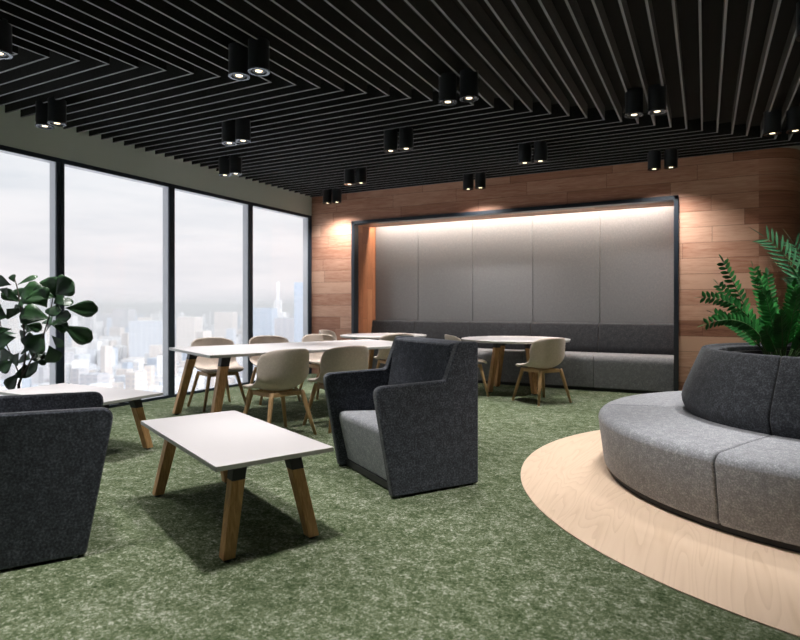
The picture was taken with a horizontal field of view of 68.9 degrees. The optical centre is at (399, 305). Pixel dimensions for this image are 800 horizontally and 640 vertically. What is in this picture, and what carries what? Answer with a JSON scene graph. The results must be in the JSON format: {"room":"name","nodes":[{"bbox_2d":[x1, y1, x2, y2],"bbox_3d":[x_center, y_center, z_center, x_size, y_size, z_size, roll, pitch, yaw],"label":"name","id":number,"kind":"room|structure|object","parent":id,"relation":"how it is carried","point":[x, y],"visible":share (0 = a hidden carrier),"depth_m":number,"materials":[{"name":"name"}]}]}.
{"room":"office lounge","nodes":[
{"label":"office lounge","id":0,"kind":"room"},
{"bbox_2d":[0,105,311,215],"bbox_3d":[-4.100,-1.865,5.926,0.160,0.470,10.740,0,0,28],"label":"wall","id":1,"kind":"structure","parent":0,"point":[18,132],"depth_m":7.24,"materials":[{"name":"grey paint"}]},
{"bbox_2d":[0,145,60,384],"bbox_3d":[-4.157,-0.205,5.789,0.135,2.850,1.525,0,0,28],"label":"window","id":2,"kind":"structure","parent":1,"relation":"in","point":[55,163],"depth_m":6.42,"materials":[{"name":"black metal"}]},
{"bbox_2d":[61,159,171,407],"bbox_3d":[-3.452,-0.205,7.138,0.135,2.850,1.520,0,0,28],"label":"window","id":3,"kind":"structure","parent":1,"relation":"in","point":[167,187],"depth_m":7.74,"materials":[{"name":"black metal"}]},
{"bbox_2d":[172,184,250,396],"bbox_3d":[-2.746,-0.205,8.487,0.135,2.850,1.525,0,0,28],"label":"window","id":4,"kind":"structure","parent":1,"relation":"in","point":[246,204],"depth_m":9.10,"materials":[{"name":"black metal"}]},
{"bbox_2d":[251,202,311,382],"bbox_3d":[-2.024,-0.205,9.867,0.135,2.850,1.590,0,0,28],"label":"window","id":5,"kind":"structure","parent":1,"relation":"in","point":[307,219],"depth_m":10.48,"materials":[{"name":"black metal"}]},
{"bbox_2d":[358,225,375,339],"bbox_3d":[-0.587,-0.205,10.532,0.060,2.850,0.720,0,0,28],"label":"wall","id":6,"kind":"structure","parent":0,"point":[366,236],"depth_m":10.44,"materials":[{"name":"brown wood"}]},
{"bbox_2d":[0,373,799,639],"bbox_3d":[0.944,1.280,4.500,10.600,0.120,12.950,0,0,28],"label":"floor","id":7,"kind":"structure","parent":0,"point":[480,560],"depth_m":2.74,"materials":[{"name":"green carpet"}]},
{"bbox_2d":[0,274,97,389],"bbox_3d":[-3.605,0.454,5.764,1.215,1.532,0.424,0,0,3],"label":"fiddle leaf fig","id":8,"kind":"object","parent":7,"relation":"on","point":[34,292],"visible":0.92,"depth_m":5.70,"materials":[{"name":"green plant"}]},
{"bbox_2d":[0,391,112,569],"bbox_3d":[-1.935,0.731,2.988,0.782,0.979,0.680,0,0,-31],"label":"armchair","id":9,"kind":"object","parent":7,"relation":"on","point":[53,446],"visible":1,"depth_m":2.77,"materials":[{"name":"grey fabric"}]},
{"bbox_2d":[0,383,162,448],"bbox_3d":[-2.786,0.983,5.052,1.364,0.475,0.628,0,0,28],"label":"coffee table","id":10,"kind":"object","parent":7,"relation":"on","point":[110,395],"visible":0.42,"depth_m":4.96,"materials":[{"name":"grey laminate"}]},
{"bbox_2d":[187,337,245,411],"bbox_3d":[-2.214,0.808,7.073,0.579,0.833,0.558,0,0,-40],"label":"dining chair","id":11,"kind":"object","parent":7,"relation":"on","point":[208,367],"visible":0.66,"depth_m":7.08,"materials":[{"name":"plastic"}]},
{"bbox_2d":[141,410,333,561],"bbox_3d":[-1.011,0.980,3.412,0.628,0.480,1.364,0,0,-37],"label":"coffee table","id":12,"kind":"object","parent":7,"relation":"on","point":[226,442],"visible":1,"depth_m":3.07,"materials":[{"name":"grey laminate"}]},
{"bbox_2d":[246,335,300,404],"bbox_3d":[-1.643,0.808,7.541,0.579,0.833,0.558,0,0,-34],"label":"dining chair","id":13,"kind":"object","parent":7,"relation":"on","point":[263,339],"visible":0.23,"depth_m":7.63,"materials":[{"name":"plastic"}]},
{"bbox_2d":[243,349,316,434],"bbox_3d":[-1.164,0.808,5.518,0.558,0.833,0.579,0,0,45],"label":"dining chair","id":14,"kind":"object","parent":7,"relation":"on","point":[278,372],"visible":1,"depth_m":5.33,"materials":[{"name":"beige plastic"}]},
{"bbox_2d":[169,339,392,414],"bbox_3d":[-1.131,0.845,6.894,2.720,0.750,1.340,0,0,-37],"label":"dining table","id":15,"kind":"object","parent":7,"relation":"on","point":[224,353],"visible":0.54,"depth_m":6.52,"materials":[{"name":"grey laminate"}]},
{"bbox_2d":[299,334,336,399],"bbox_3d":[-1.031,0.808,7.955,0.579,0.833,0.558,0,0,-39],"label":"dining chair","id":16,"kind":"object","parent":7,"relation":"on","point":[315,358],"visible":0.28,"depth_m":8.06,"materials":[{"name":"plastic"}]},
{"bbox_2d":[303,346,368,432],"bbox_3d":[-0.623,0.808,5.946,0.579,0.833,0.558,0,0,-39],"label":"dining chair","id":17,"kind":"object","parent":7,"relation":"on","point":[346,358],"visible":0.49,"depth_m":5.71,"materials":[{"name":"plastic"}]},
{"bbox_2d":[340,333,425,368],"bbox_3d":[-0.269,0.845,9.452,1.400,0.750,1.400,0,0,8],"label":"round table","id":18,"kind":"object","parent":7,"relation":"on","point":[373,336],"visible":0.23,"depth_m":9.62,"materials":[{"name":"grey laminate"}]},
{"bbox_2d":[374,334,414,368],"bbox_3d":[-0.085,0.808,8.508,0.579,0.833,0.558,0,0,-22],"label":"dining chair","id":19,"kind":"object","parent":7,"relation":"on","point":[382,353],"visible":0.36,"depth_m":8.28,"materials":[{"name":"plastic"}]},
{"bbox_2d":[323,336,477,497],"bbox_3d":[-0.024,0.731,4.198,0.782,0.979,0.910,0,0,-29],"label":"armchair","id":20,"kind":"object","parent":7,"relation":"on","point":[409,425],"visible":1,"depth_m":3.92,"materials":[{"name":"grey fabric"}]},
{"bbox_2d":[461,336,569,394],"bbox_3d":[1.657,0.845,8.410,1.540,0.750,1.540,0,0,19],"label":"round table","id":21,"kind":"object","parent":7,"relation":"on","point":[499,342],"visible":0.76,"depth_m":8.22,"materials":[{"name":"grey laminate"}]},
{"bbox_2d":[371,320,673,393],"bbox_3d":[1.627,0.739,9.302,4.990,0.962,0.583,0,0,28],"label":"bench","id":22,"kind":"object","parent":7,"relation":"on","point":[612,357],"visible":0.52,"depth_m":8.62,"materials":[{"name":"grey fabric"}]},
{"bbox_2d":[512,338,571,405],"bbox_3d":[1.805,0.808,7.440,0.579,0.833,0.558,0,0,-28],"label":"dining chair","id":23,"kind":"object","parent":7,"relation":"on","point":[546,353],"visible":1,"depth_m":7.23,"materials":[{"name":"plastic"}]},
{"bbox_2d":[521,430,799,637],"bbox_3d":[3.106,1.217,3.736,4.570,0.006,4.570,0,0,28],"label":"floor","id":24,"kind":"structure","parent":7,"relation":"on","point":[569,480],"depth_m":3.00,"materials":[{"name":"brown wood"}]},
{"bbox_2d":[598,343,799,552],"bbox_3d":[2.989,0.756,3.944,3.119,0.916,3.119,0,0,-1],"label":"sofa","id":25,"kind":"object","parent":24,"relation":"on","point":[721,452],"visible":0.98,"depth_m":3.43,"materials":[{"name":"grey fabric"}]},
{"bbox_2d":[696,255,799,356],"bbox_3d":[2.713,0.022,4.233,1.066,0.804,0.713,0,0,28],"label":"plant","id":26,"kind":"object","parent":25,"relation":"on","point":[775,327],"visible":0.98,"depth_m":4.18,"materials":[{"name":"green plant"}]},
{"bbox_2d":[731,350,799,356],"bbox_3d":[2.989,0.738,3.944,1.470,0.765,1.470,0,0,28],"label":"soil","id":27,"kind":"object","parent":25,"relation":"on","point":[742,351],"depth_m":4.63,"materials":[{"name":"soil"}]},
{"bbox_2d":[749,225,799,309],"bbox_3d":[3.071,-0.125,4.306,0.936,1.093,0.678,0,0,16],"label":"palm plant","id":28,"kind":"object","parent":25,"relation":"on","point":[797,264],"visible":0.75,"depth_m":4.29,"materials":[{"name":"green plant"}]},
{"bbox_2d":[18,0,799,129],"bbox_3d":[0.944,-2.160,4.500,10.600,0.120,12.950,0,0,28],"label":"ceiling","id":29,"kind":"structure","parent":0,"point":[712,10],"depth_m":4.81,"materials":[{"name":"black"}]},
{"bbox_2d":[0,36,49,72],"bbox_3d":[-4.608,-2.029,2.926,1.716,0.138,4.674,0,0,28],"label":"ceiling slat","id":30,"kind":"object","parent":29,"relation":"attached to","point":[29,53],"visible":0.7,"depth_m":4.69,"materials":[{"name":"grey"}]},
{"bbox_2d":[0,26,79,84],"bbox_3d":[-4.506,-2.029,2.958,1.868,0.138,4.826,0,0,28],"label":"ceiling slat","id":31,"kind":"object","parent":29,"relation":"attached to","point":[60,56],"visible":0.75,"depth_m":4.77,"materials":[{"name":"grey"}]},
{"bbox_2d":[0,18,12,58],"bbox_3d":[-2.791,-1.865,4.056,0.162,0.230,0.162,0,0,28],"label":"ceiling spotlight","id":32,"kind":"object","parent":31,"relation":"attached to","point":[5,27],"visible":0.99,"depth_m":4.03,"materials":[{"name":"black"}]},
{"bbox_2d":[0,11,109,95],"bbox_3d":[-4.403,-2.029,2.990,2.021,0.138,4.978,0,0,28],"label":"ceiling slat","id":33,"kind":"object","parent":29,"relation":"attached to","point":[90,59],"visible":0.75,"depth_m":4.80,"materials":[{"name":"grey"}]},
{"bbox_2d":[0,0,138,105],"bbox_3d":[-4.301,-2.029,3.023,2.172,0.138,5.130,0,0,28],"label":"ceiling slat","id":34,"kind":"object","parent":29,"relation":"attached to","point":[120,62],"visible":0.75,"depth_m":4.79,"materials":[{"name":"grey metal"}]},
{"bbox_2d":[3,0,166,112],"bbox_3d":[-4.198,-2.029,3.055,2.324,0.138,5.282,0,0,28],"label":"ceiling slat","id":35,"kind":"object","parent":29,"relation":"attached to","point":[148,64],"visible":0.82,"depth_m":4.81,"materials":[{"name":"grey metal"}]},
{"bbox_2d":[35,101,53,128],"bbox_3d":[-3.471,-1.865,5.698,0.162,0.230,0.162,0,0,28],"label":"ceiling spotlight","id":36,"kind":"object","parent":35,"relation":"attached to","point":[41,109],"visible":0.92,"depth_m":5.63,"materials":[{"name":"black"}]},
{"bbox_2d":[47,97,66,126],"bbox_3d":[-3.299,-1.865,5.608,0.162,0.230,0.162,0,0,28],"label":"ceiling spotlight","id":37,"kind":"object","parent":35,"relation":"attached to","point":[56,108],"visible":1,"depth_m":5.55,"materials":[{"name":"black"}]},
{"bbox_2d":[20,0,193,117],"bbox_3d":[-4.095,-2.029,3.087,2.476,0.138,5.434,0,0,28],"label":"ceiling slat","id":38,"kind":"object","parent":29,"relation":"attached to","point":[177,67],"visible":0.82,"depth_m":4.76,"materials":[{"name":"grey metal"}]},
{"bbox_2d":[57,0,220,114],"bbox_3d":[-3.993,-2.029,3.119,2.628,0.138,5.586,0,0,28],"label":"ceiling slat","id":39,"kind":"object","parent":29,"relation":"attached to","point":[204,70],"visible":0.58,"depth_m":4.81,"materials":[{"name":"grey metal"}]},
{"bbox_2d":[66,0,238,121],"bbox_3d":[-3.890,-2.029,3.151,2.780,0.138,5.738,0,0,28],"label":"ceiling slat","id":40,"kind":"object","parent":29,"relation":"attached to","point":[108,6],"visible":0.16,"depth_m":4.78,"materials":[{"name":"grey metal"}]},
{"bbox_2d":[63,0,271,128],"bbox_3d":[-3.788,-2.029,3.183,2.932,0.138,5.890,0,0,28],"label":"ceiling slat","id":41,"kind":"object","parent":29,"relation":"attached to","point":[134,6],"visible":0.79,"depth_m":5.18,"materials":[{"name":"grey metal"}]},
{"bbox_2d":[76,0,296,132],"bbox_3d":[-3.685,-2.029,3.215,3.084,0.138,6.042,0,0,28],"label":"ceiling slat","id":42,"kind":"object","parent":29,"relation":"attached to","point":[281,77],"visible":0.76,"depth_m":5.25,"materials":[{"name":"grey metal"}]},
{"bbox_2d":[228,42,249,80],"bbox_3d":[-1.228,-1.865,4.452,0.162,0.230,0.162,0,0,28],"label":"ceiling spotlight","id":43,"kind":"object","parent":42,"relation":"attached to","point":[237,53],"visible":0.99,"depth_m":4.39,"materials":[{"name":"black"}]},
{"bbox_2d":[89,0,320,135],"bbox_3d":[-3.583,-2.029,3.247,3.236,0.138,6.194,0,0,28],"label":"ceiling slat","id":44,"kind":"object","parent":29,"relation":"attached to","point":[306,80],"visible":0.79,"depth_m":5.22,"materials":[{"name":"grey metal"}]},
{"bbox_2d":[248,37,269,75],"bbox_3d":[-1.056,-1.865,4.362,0.162,0.230,0.162,0,0,28],"label":"ceiling spotlight","id":45,"kind":"object","parent":44,"relation":"attached to","point":[258,49],"visible":1,"depth_m":4.30,"materials":[{"name":"black"}]},
{"bbox_2d":[101,0,343,139],"bbox_3d":[-3.480,-2.029,3.280,3.388,0.138,6.346,0,0,28],"label":"ceiling slat","id":46,"kind":"object","parent":29,"relation":"attached to","point":[330,82],"visible":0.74,"depth_m":5.14,"materials":[{"name":"grey metal"}]},
{"bbox_2d":[113,0,366,142],"bbox_3d":[-3.377,-2.029,3.312,3.540,0.138,6.498,0,0,28],"label":"ceiling slat","id":47,"kind":"object","parent":29,"relation":"attached to","point":[354,85],"visible":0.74,"depth_m":5.14,"materials":[{"name":"grey metal"}]},
{"bbox_2d":[222,120,236,145],"bbox_3d":[-1.841,-1.865,6.290,0.162,0.230,0.162,0,0,28],"label":"ceiling spotlight","id":48,"kind":"object","parent":47,"relation":"attached to","point":[228,127],"visible":0.98,"depth_m":6.22,"materials":[{"name":"black"}]},
{"bbox_2d":[235,118,250,143],"bbox_3d":[-1.669,-1.865,6.200,0.162,0.230,0.162,0,0,28],"label":"ceiling spotlight","id":49,"kind":"object","parent":47,"relation":"attached to","point":[242,125],"visible":1,"depth_m":6.14,"materials":[{"name":"black"}]},
{"bbox_2d":[124,0,389,145],"bbox_3d":[-3.275,-2.029,3.344,3.692,0.138,6.650,0,0,28],"label":"ceiling slat","id":50,"kind":"object","parent":29,"relation":"attached to","point":[377,87],"visible":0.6,"depth_m":5.09,"materials":[{"name":"grey metal"}]},
{"bbox_2d":[135,0,410,148],"bbox_3d":[-3.172,-2.029,3.376,3.844,0.138,6.802,0,0,28],"label":"ceiling slat","id":51,"kind":"object","parent":29,"relation":"attached to","point":[401,90],"visible":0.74,"depth_m":5.10,"materials":[{"name":"grey metal"}]},
{"bbox_2d":[145,0,432,151],"bbox_3d":[-3.070,-2.029,3.408,3.996,0.138,6.954,0,0,28],"label":"ceiling slat","id":52,"kind":"object","parent":29,"relation":"attached to","point":[423,92],"visible":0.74,"depth_m":5.14,"materials":[{"name":"grey metal"}]},
{"bbox_2d":[155,0,439,154],"bbox_3d":[-2.967,-2.029,3.440,4.148,0.138,7.106,0,0,28],"label":"ceiling slat","id":53,"kind":"object","parent":29,"relation":"attached to","point":[348,9],"visible":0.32,"depth_m":5.01,"materials":[{"name":"grey metal"}]},
{"bbox_2d":[165,0,473,156],"bbox_3d":[-2.865,-2.029,3.472,4.300,0.138,7.258,0,0,28],"label":"ceiling slat","id":54,"kind":"object","parent":29,"relation":"attached to","point":[373,9],"visible":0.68,"depth_m":4.97,"materials":[{"name":"grey metal"}]},
{"bbox_2d":[438,72,456,105],"bbox_3d":[0.412,-1.865,5.021,0.162,0.230,0.162,0,0,28],"label":"ceiling spotlight","id":55,"kind":"object","parent":54,"relation":"attached to","point":[447,81],"visible":1,"depth_m":4.96,"materials":[{"name":"black"}]},
{"bbox_2d":[174,0,493,159],"bbox_3d":[-2.762,-2.029,3.504,4.452,0.138,7.410,0,0,28],"label":"ceiling slat","id":56,"kind":"object","parent":29,"relation":"attached to","point":[399,9],"visible":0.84,"depth_m":5.59,"materials":[{"name":"grey metal"}]},
{"bbox_2d":[459,68,478,101],"bbox_3d":[0.584,-1.865,4.931,0.162,0.230,0.162,0,0,28],"label":"ceiling spotlight","id":57,"kind":"object","parent":56,"relation":"attached to","point":[468,77],"visible":0.99,"depth_m":4.87,"materials":[{"name":"black"}]},
{"bbox_2d":[183,0,513,161],"bbox_3d":[-2.659,-2.029,3.536,4.604,0.138,7.562,0,0,28],"label":"ceiling slat","id":58,"kind":"object","parent":29,"relation":"attached to","point":[422,8],"visible":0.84,"depth_m":5.53,"materials":[{"name":"grey metal"}]},
{"bbox_2d":[384,129,397,152],"bbox_3d":[-0.104,-1.865,6.600,0.162,0.230,0.162,0,0,28],"label":"ceiling spotlight","id":59,"kind":"object","parent":58,"relation":"attached to","point":[391,135],"visible":1,"depth_m":6.54,"materials":[{"name":"black"}]},
{"bbox_2d":[399,127,412,150],"bbox_3d":[0.068,-1.865,6.510,0.162,0.230,0.162,0,0,28],"label":"ceiling spotlight","id":60,"kind":"object","parent":58,"relation":"attached to","point":[405,133],"visible":0.99,"depth_m":6.44,"materials":[{"name":"black"}]},
{"bbox_2d":[192,0,532,164],"bbox_3d":[-2.557,-2.029,3.568,4.756,0.138,7.714,0,0,28],"label":"ceiling slat","id":61,"kind":"object","parent":29,"relation":"attached to","point":[448,8],"visible":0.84,"depth_m":5.50,"materials":[{"name":"grey metal"}]},
{"bbox_2d":[219,157,230,176],"bbox_3d":[-2.354,-1.865,7.834,0.162,0.230,0.162,0,0,28],"label":"ceiling spotlight","id":62,"kind":"object","parent":61,"relation":"attached to","point":[224,163],"visible":0.98,"depth_m":7.76,"materials":[{"name":"black"}]},
{"bbox_2d":[229,155,241,175],"bbox_3d":[-2.182,-1.865,7.744,0.162,0.230,0.162,0,0,28],"label":"ceiling spotlight","id":63,"kind":"object","parent":61,"relation":"attached to","point":[235,161],"visible":0.99,"depth_m":7.68,"materials":[{"name":"black"}]},
{"bbox_2d":[200,0,550,166],"bbox_3d":[-2.454,-2.029,3.601,4.908,0.138,7.866,0,0,28],"label":"ceiling slat","id":64,"kind":"object","parent":29,"relation":"attached to","point":[473,8],"visible":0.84,"depth_m":5.59,"materials":[{"name":"grey metal"}]},
{"bbox_2d":[208,0,569,168],"bbox_3d":[-2.352,-2.029,3.633,5.060,0.138,8.018,0,0,28],"label":"ceiling slat","id":65,"kind":"object","parent":29,"relation":"attached to","point":[498,8],"visible":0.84,"depth_m":5.75,"materials":[{"name":"grey metal"}]},
{"bbox_2d":[216,0,586,170],"bbox_3d":[-2.249,-2.029,3.665,5.212,0.138,8.169,0,0,28],"label":"ceiling slat","id":66,"kind":"object","parent":29,"relation":"attached to","point":[524,9],"visible":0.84,"depth_m":5.98,"materials":[{"name":"grey metal"}]},
{"bbox_2d":[242,0,604,170],"bbox_3d":[-2.147,-2.029,3.697,5.364,0.138,8.322,0,0,28],"label":"ceiling slat","id":67,"kind":"object","parent":29,"relation":"attached to","point":[598,113],"visible":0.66,"depth_m":6.16,"materials":[{"name":"grey metal"}]},
{"bbox_2d":[232,0,621,175],"bbox_3d":[-2.044,-2.029,3.729,5.516,0.138,8.474,0,0,28],"label":"ceiling slat","id":68,"kind":"object","parent":29,"relation":"attached to","point":[611,116],"visible":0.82,"depth_m":6.26,"materials":[{"name":"grey metal"}]},
{"bbox_2d":[238,0,638,177],"bbox_3d":[-1.941,-2.029,3.761,5.668,0.138,8.626,0,0,28],"label":"ceiling slat","id":69,"kind":"object","parent":29,"relation":"attached to","point":[598,5],"visible":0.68,"depth_m":6.60,"materials":[{"name":"grey"}]},
{"bbox_2d":[625,87,643,117],"bbox_3d":[2.152,-1.865,5.358,0.162,0.230,0.162,0,0,28],"label":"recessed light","id":70,"kind":"object","parent":69,"relation":"attached to","point":[633,96],"visible":1,"depth_m":5.30,"materials":[{"name":"black"}]},
{"bbox_2d":[245,0,654,178],"bbox_3d":[-1.839,-2.029,3.793,5.820,0.138,8.778,0,0,28],"label":"ceiling slat","id":71,"kind":"object","parent":29,"relation":"attached to","point":[646,120],"visible":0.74,"depth_m":6.70,"materials":[{"name":"grey"}]},
{"bbox_2d":[647,84,666,114],"bbox_3d":[2.324,-1.865,5.268,0.162,0.230,0.162,0,0,28],"label":"spotlight","id":72,"kind":"object","parent":71,"relation":"attached to","point":[657,93],"visible":1,"depth_m":5.21,"materials":[{"name":"black"}]},
{"bbox_2d":[252,0,671,180],"bbox_3d":[-1.736,-2.029,3.825,5.972,0.138,8.930,0,0,28],"label":"ceiling slat","id":73,"kind":"object","parent":29,"relation":"attached to","point":[665,121],"visible":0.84,"depth_m":6.78,"materials":[{"name":"grey"}]},
{"bbox_2d":[518,143,530,164],"bbox_3d":[1.532,-1.865,7.161,0.162,0.230,0.162,0,0,28],"label":"ceiling spotlight","id":74,"kind":"object","parent":73,"relation":"attached to","point":[524,149],"visible":1,"depth_m":7.10,"materials":[{"name":"black"}]},
{"bbox_2d":[534,141,546,162],"bbox_3d":[1.704,-1.865,7.071,0.162,0.230,0.162,0,0,28],"label":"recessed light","id":75,"kind":"object","parent":73,"relation":"attached to","point":[540,147],"visible":1,"depth_m":7.01,"materials":[{"name":"black"}]},
{"bbox_2d":[259,0,686,182],"bbox_3d":[-1.634,-2.029,3.857,6.124,0.138,9.082,0,0,28],"label":"ceiling slat","id":76,"kind":"object","parent":29,"relation":"attached to","point":[680,123],"visible":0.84,"depth_m":6.86,"materials":[{"name":"grey"}]},
{"bbox_2d":[265,0,702,184],"bbox_3d":[-1.531,-2.029,3.890,6.276,0.138,9.234,0,0,28],"label":"ceiling slat","id":77,"kind":"object","parent":29,"relation":"attached to","point":[695,125],"visible":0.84,"depth_m":7.04,"materials":[{"name":"grey"}]},
{"bbox_2d":[271,0,727,186],"bbox_3d":[-1.429,-2.029,3.922,6.428,0.138,9.386,0,0,28],"label":"ceiling slat","id":78,"kind":"object","parent":29,"relation":"attached to","point":[709,127],"visible":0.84,"depth_m":7.04,"materials":[{"name":"grey"}]},
{"bbox_2d":[277,0,754,187],"bbox_3d":[-1.326,-2.029,3.954,6.580,0.138,9.538,0,0,28],"label":"ceiling slat","id":79,"kind":"object","parent":29,"relation":"attached to","point":[727,128],"visible":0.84,"depth_m":6.96,"materials":[{"name":"grey"}]},
{"bbox_2d":[283,0,780,189],"bbox_3d":[-1.223,-2.029,3.986,6.732,0.138,9.690,0,0,28],"label":"ceiling slat","id":80,"kind":"object","parent":29,"relation":"attached to","point":[741,130],"visible":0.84,"depth_m":6.91,"materials":[{"name":"grey"}]},
{"bbox_2d":[289,11,795,190],"bbox_3d":[-1.121,-2.029,4.018,6.884,0.138,9.842,0,0,28],"label":"ceiling slat","id":81,"kind":"object","parent":29,"relation":"attached to","point":[754,131],"visible":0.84,"depth_m":7.05,"materials":[{"name":"grey"}]},
{"bbox_2d":[763,109,781,135],"bbox_3d":[3.791,-1.865,5.934,0.162,0.230,0.162,0,0,28],"label":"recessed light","id":82,"kind":"object","parent":81,"relation":"attached to","point":[772,121],"visible":1,"depth_m":5.88,"materials":[{"name":"black"}]},
{"bbox_2d":[294,63,799,192],"bbox_3d":[-1.018,-2.029,4.050,7.036,0.138,9.994,0,0,28],"label":"ceiling slat","id":83,"kind":"object","parent":29,"relation":"attached to","point":[795,83],"visible":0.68,"depth_m":7.64,"materials":[{"name":"grey"}]},
{"bbox_2d":[647,150,660,170],"bbox_3d":[3.262,-1.865,7.480,0.162,0.230,0.162,0,0,28],"label":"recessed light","id":84,"kind":"object","parent":83,"relation":"attached to","point":[654,156],"visible":1,"depth_m":7.42,"materials":[{"name":"black"}]},
{"bbox_2d":[664,148,677,168],"bbox_3d":[3.434,-1.865,7.390,0.162,0.230,0.162,0,0,28],"label":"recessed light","id":85,"kind":"object","parent":83,"relation":"attached to","point":[671,154],"visible":1,"depth_m":7.33,"materials":[{"name":"black"}]},
{"bbox_2d":[786,106,799,133],"bbox_3d":[3.962,-1.865,5.844,0.162,0.230,0.162,0,0,28],"label":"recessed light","id":86,"kind":"object","parent":83,"relation":"attached to","point":[793,114],"visible":0.99,"depth_m":5.79,"materials":[{"name":"black"}]},
{"bbox_2d":[300,105,799,193],"bbox_3d":[-0.916,-2.029,4.082,7.188,0.138,10.146,0,0,28],"label":"ceiling slat","id":87,"kind":"object","parent":29,"relation":"attached to","point":[783,136],"visible":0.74,"depth_m":7.98,"materials":[{"name":"grey"}]},
{"bbox_2d":[305,133,799,195],"bbox_3d":[-0.813,-2.029,4.114,7.340,0.138,10.298,0,0,28],"label":"ceiling slat","id":88,"kind":"object","parent":29,"relation":"attached to","point":[795,138],"visible":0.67,"depth_m":8.10,"materials":[{"name":"grey"}]},
{"bbox_2d":[310,143,799,196],"bbox_3d":[-0.711,-2.029,4.147,7.492,0.138,10.450,0,0,28],"label":"ceiling slat","id":89,"kind":"object","parent":29,"relation":"attached to","point":[791,144],"visible":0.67,"depth_m":8.31,"materials":[{"name":"grey"}]},
{"bbox_2d":[360,202,673,227],"bbox_3d":[1.580,-1.427,9.212,5.004,0.025,0.390,0,0,28],"label":"ceiling","id":90,"kind":"structure","parent":0,"point":[662,204],"depth_m":9.02,"materials":[{"name":"brown wood"}]},
{"bbox_2d":[312,150,758,390],"bbox_3d":[1.445,-0.440,9.018,7.000,3.320,0.120,0,0,28],"label":"wall","id":91,"kind":"structure","parent":0,"point":[718,194],"depth_m":8.01,"materials":[{"name":"brown wood"}]},
{"bbox_2d":[351,195,678,390],"bbox_3d":[1.456,-0.125,8.975,5.120,2.690,0.145,0,0,28],"label":"trim","id":92,"kind":"structure","parent":91,"relation":"attached to","point":[354,224],"depth_m":8.58,"materials":[{"name":"black metal"}]},
{"bbox_2d":[759,148,799,342],"bbox_3d":[5.339,-0.380,8.067,0.428,3.200,2.157,0,0,38],"label":"wall","id":93,"kind":"structure","parent":0,"point":[779,168],"depth_m":7.30,"materials":[{"name":"brown wood"}]},
{"bbox_3d":[1.819,-0.205,9.668,5.124,2.850,0.100,0,0,28],"label":"wall","id":94,"kind":"structure","parent":0,"visible":0},
{"bbox_2d":[376,224,417,320],"bbox_3d":[-0.051,-0.640,10.550,0.866,1.860,0.068,0,0,28],"label":"acoustic panel","id":95,"kind":"object","parent":94,"relation":"attached to","point":[396,246],"visible":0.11,"depth_m":10.51,"materials":[{"name":"fabric"}]},
{"bbox_2d":[418,220,472,320],"bbox_3d":[0.789,-0.640,10.110,1.019,1.860,0.068,0,0,28],"label":"acoustic panel","id":96,"kind":"object","parent":94,"relation":"attached to","point":[445,249],"visible":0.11,"depth_m":10.06,"materials":[{"name":"fabric"}]},
{"bbox_2d":[473,216,532,321],"bbox_3d":[1.697,-0.640,9.635,1.019,1.860,0.068,0,0,28],"label":"acoustic panel","id":97,"kind":"object","parent":94,"relation":"attached to","point":[502,247],"visible":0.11,"depth_m":9.60,"materials":[{"name":"fabric"}]},
{"bbox_2d":[533,211,599,322],"bbox_3d":[2.608,-0.640,9.159,1.024,1.860,0.068,0,0,28],"label":"acoustic panel","id":98,"kind":"object","parent":94,"relation":"attached to","point":[566,247],"visible":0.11,"depth_m":9.12,"materials":[{"name":"fabric"}]},
{"bbox_2d":[600,206,673,323],"bbox_3d":[3.530,-0.640,8.676,1.046,1.860,0.068,0,0,28],"label":"acoustic panel","id":99,"kind":"object","parent":94,"relation":"attached to","point":[637,245],"visible":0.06,"depth_m":8.65,"materials":[{"name":"fabric"}]},
{"label":"outside","id":100,"kind":"structure","parent":0,"visible":0},
{"bbox_2d":[32,313,291,384],"bbox_3d":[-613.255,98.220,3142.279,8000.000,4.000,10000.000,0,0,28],"label":"ground","id":101,"kind":"structure","parent":100,"point":[118,366],"depth_m":5342.54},
{"bbox_2d":[112,309,134,332],"bbox_3d":[-710.119,51.969,1500.000,40.000,88.501,40.000,0,0,0],"label":"skyscraper","id":102,"kind":"structure","parent":101,"relation":"on","point":[120,317],"depth_m":1479.95,"materials":[{"name":"white"}]},
{"bbox_2d":[0,311,293,395],"bbox_3d":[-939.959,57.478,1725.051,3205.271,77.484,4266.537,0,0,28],"label":"city buildings","id":103,"kind":"structure","parent":101,"relation":"on","point":[109,345],"depth_m":751.47,"materials":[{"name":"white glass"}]},
{"bbox_2d":[129,321,175,356],"bbox_3d":[-423.670,60.974,1000.000,60.000,70.491,50.000,0,0,0],"label":"skyscraper","id":104,"kind":"structure","parent":101,"relation":"on","point":[142,334],"depth_m":975.09,"materials":[{"name":"white"}]},
{"bbox_2d":[177,317,202,361],"bbox_3d":[-360.205,57.544,1000.000,30.000,77.352,40.000,0,0,0],"label":"skyscraper","id":105,"kind":"structure","parent":101,"relation":"on","point":[187,327],"depth_m":980.10,"materials":[{"name":"white"}]},
{"bbox_2d":[214,312,236,337],"bbox_3d":[-387.992,54.800,1300.000,40.000,82.841,40.000,0,0,0],"label":"skyscraper","id":106,"kind":"structure","parent":101,"relation":"on","point":[223,321],"depth_m":1279.85,"materials":[{"name":"white"}]},
{"bbox_2d":[253,308,276,336],"bbox_3d":[-211.492,49.654,900.000,36.000,93.132,40.000,0,0,0],"label":"skyscraper","id":107,"kind":"structure","parent":101,"relation":"on","point":[263,318],"depth_m":880.06,"materials":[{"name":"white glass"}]},
{"bbox_2d":[274,318,293,341],"bbox_3d":[-148.198,56.343,800.000,40.000,79.753,40.000,0,0,0],"label":"skyscraper","id":108,"kind":"structure","parent":101,"relation":"on","point":[283,327],"depth_m":780.07,"materials":[{"name":"white"}]},
{"bbox_2d":[294,282,302,341],"bbox_3d":[-116.466,34.302,700.000,14.000,123.836,40.000,0,0,0],"label":"skyscraper","id":109,"kind":"structure","parent":101,"relation":"on","point":[298,286],"depth_m":680.06,"materials":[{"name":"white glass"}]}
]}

